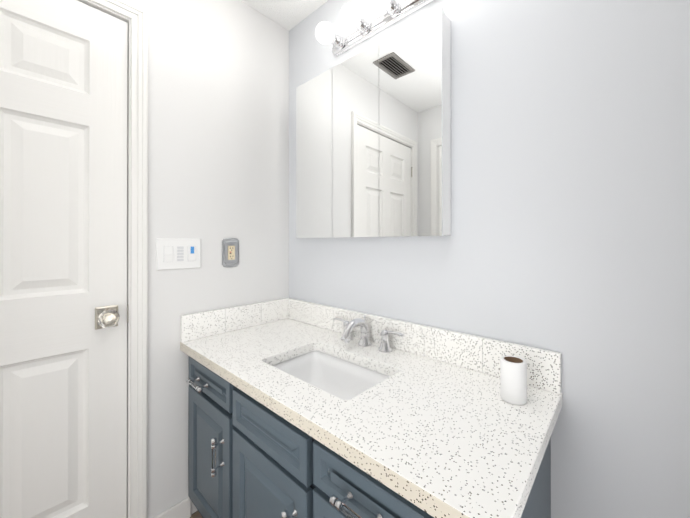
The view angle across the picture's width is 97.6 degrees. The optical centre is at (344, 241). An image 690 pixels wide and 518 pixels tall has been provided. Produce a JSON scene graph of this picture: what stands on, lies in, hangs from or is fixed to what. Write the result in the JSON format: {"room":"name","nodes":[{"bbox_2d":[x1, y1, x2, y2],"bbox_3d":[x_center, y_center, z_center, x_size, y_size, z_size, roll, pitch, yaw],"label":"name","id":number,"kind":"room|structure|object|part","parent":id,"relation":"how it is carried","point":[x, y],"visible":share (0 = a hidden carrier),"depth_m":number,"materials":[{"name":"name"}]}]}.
{"room":"bathroom","nodes":[
{"label":"bathroom","id":0,"kind":"room"},
{"bbox_2d":[190,511,202,517],"bbox_3d":[0.127,1.238,0.192,2.900,0.100,1.820,0,0,43],"label":"floor","id":1,"kind":"structure","parent":0,"point":[196,514],"depth_m":1.31,"materials":[{"name":"brown wood"}]},
{"bbox_2d":[181,350,550,517],"bbox_3d":[-0.061,0.826,1.068,1.231,0.729,0.583,0,0,43],"label":"bathroom vanity","id":2,"kind":"object","parent":1,"relation":"on","point":[246,459],"depth_m":0.88,"materials":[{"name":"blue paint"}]},
{"bbox_2d":[180,318,561,517],"bbox_3d":[-0.046,0.443,1.065,1.262,0.037,0.568,0,0,43],"label":"countertop","id":3,"kind":"structure","parent":2,"relation":"on","point":[443,433],"depth_m":0.74,"materials":[{"name":"white stone"}]},
{"bbox_2d":[268,346,391,401],"bbox_3d":[-0.061,0.530,1.043,0.488,0.162,0.336,0,0,43],"label":"sink","id":4,"kind":"object","parent":3,"relation":"in","point":[345,377],"depth_m":1.19,"materials":[{"name":"white ceramic"}]},
{"bbox_2d":[332,314,403,353],"bbox_3d":[0.051,0.366,1.215,0.368,0.117,0.152,0,0,43],"label":"faucet","id":5,"kind":"object","parent":3,"relation":"on","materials":[{"name":"silver metal"}]},
{"bbox_2d":[500,356,526,404],"bbox_3d":[0.452,0.369,0.809,0.062,0.106,0.062,0,0,43],"label":"paper roll","id":6,"kind":"object","parent":3,"relation":"on","point":[513,379],"visible":1,"depth_m":0.79,"materials":[{"name":"white paper"}]},
{"bbox_2d":[126,0,288,517],"bbox_3d":[-0.936,-0.003,1.107,0.100,2.386,1.720,0,0,43],"label":"wall","id":7,"kind":"structure","parent":0,"point":[218,121],"depth_m":1.36,"materials":[{"name":"white paint"}]},
{"bbox_2d":[0,0,127,517],"bbox_3d":[-1.087,0.169,0.872,0.090,2.025,0.762,0,0,43],"label":"door","id":8,"kind":"structure","parent":7,"relation":"in","point":[63,238],"depth_m":1.03,"materials":[{"name":"white paint"}]},
{"bbox_2d":[95,305,117,329],"bbox_3d":[-0.868,0.277,1.103,0.030,0.080,0.068,0,0,43],"label":"plate","id":9,"kind":"object","parent":8,"relation":"attached to","point":[99,311],"visible":0.4,"depth_m":1.10,"materials":[{"name":"silver metal"}]},
{"bbox_3d":[-0.850,0.277,1.087,0.032,0.066,0.066,0,0,43],"label":"knob","id":10,"kind":"part","parent":8,"relation":"part of","materials":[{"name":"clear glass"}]},
{"bbox_2d":[77,0,147,517],"bbox_3d":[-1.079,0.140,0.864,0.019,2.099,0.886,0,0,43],"label":"door frame","id":11,"kind":"structure","parent":7,"relation":"attached to","point":[137,15],"depth_m":1.17,"materials":[{"name":"white paint"}]},
{"bbox_2d":[153,497,190,517],"bbox_3d":[-0.725,1.147,1.250,0.012,0.087,0.165,0,0,43],"label":"baseboard","id":12,"kind":"structure","parent":7,"relation":"attached to","point":[182,509],"depth_m":1.27,"materials":[{"name":"white paint"}]},
{"bbox_2d":[156,238,200,270],"bbox_3d":[-0.699,0.051,1.281,0.013,0.131,0.174,0,0,43],"label":"switch plate","id":13,"kind":"object","parent":7,"relation":"attached to","point":[177,253],"visible":1,"depth_m":1.27,"materials":[{"name":"white plastic"}]},
{"bbox_2d":[222,238,238,267],"bbox_3d":[-0.546,0.052,1.448,0.011,0.144,0.087,0,0,43],"label":"electrical outlet plate","id":14,"kind":"object","parent":7,"relation":"attached to","point":[230,252],"visible":1,"depth_m":1.44,"materials":[{"name":"grey metal"}]},
{"bbox_2d":[241,0,327,30],"bbox_3d":[0.127,-1.248,0.199,2.900,0.100,1.820,0,0,43],"label":"ceiling","id":15,"kind":"structure","parent":0,"point":[288,15],"depth_m":1.55,"materials":[{"name":"white paint"}]},
{"bbox_2d":[289,0,689,517],"bbox_3d":[0.710,-0.003,0.828,2.900,2.386,0.100,0,0,43],"label":"wall","id":16,"kind":"structure","parent":0,"point":[568,238],"depth_m":0.84,"materials":[{"name":"white paint"}]},
{"bbox_2d":[181,298,560,393],"bbox_3d":[-0.046,0.368,1.067,1.259,0.111,0.566,0,0,43],"label":"backsplash","id":17,"kind":"structure","parent":16,"relation":"attached to","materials":[{"name":"stone"}]},
{"bbox_2d":[296,7,450,237],"bbox_3d":[0.064,-0.402,1.301,0.777,0.766,0.077,0,0,43],"label":"medicine cabinet mirror","id":18,"kind":"object","parent":16,"relation":"attached to","point":[373,140],"visible":1,"depth_m":1.18,"materials":[{"name":"white mirror"}]},
{"bbox_2d":[316,0,432,56],"bbox_3d":[0.104,-0.917,1.206,0.589,0.082,0.164,0,0,43],"label":"sconce","id":19,"kind":"object","parent":16,"relation":"attached to","point":[350,17],"visible":1,"depth_m":1.24,"materials":[{"name":"white glass"}]},
{"bbox_3d":[-0.088,-0.917,1.327,0.082,0.082,0.082,0,0,43],"label":"light bar bulb","id":20,"kind":"part","parent":19,"relation":"part of","materials":[{"name":"white glass"}]},
{"bbox_3d":[0.022,-0.917,1.226,0.082,0.082,0.082,0,0,43],"label":"light bar bulb","id":21,"kind":"part","parent":19,"relation":"part of","materials":[{"name":"white glass"}]},
{"bbox_3d":[0.131,-0.917,1.125,0.082,0.082,0.082,0,0,43],"label":"light bar bulb","id":22,"kind":"part","parent":19,"relation":"part of","materials":[{"name":"white glass"}]}
]}

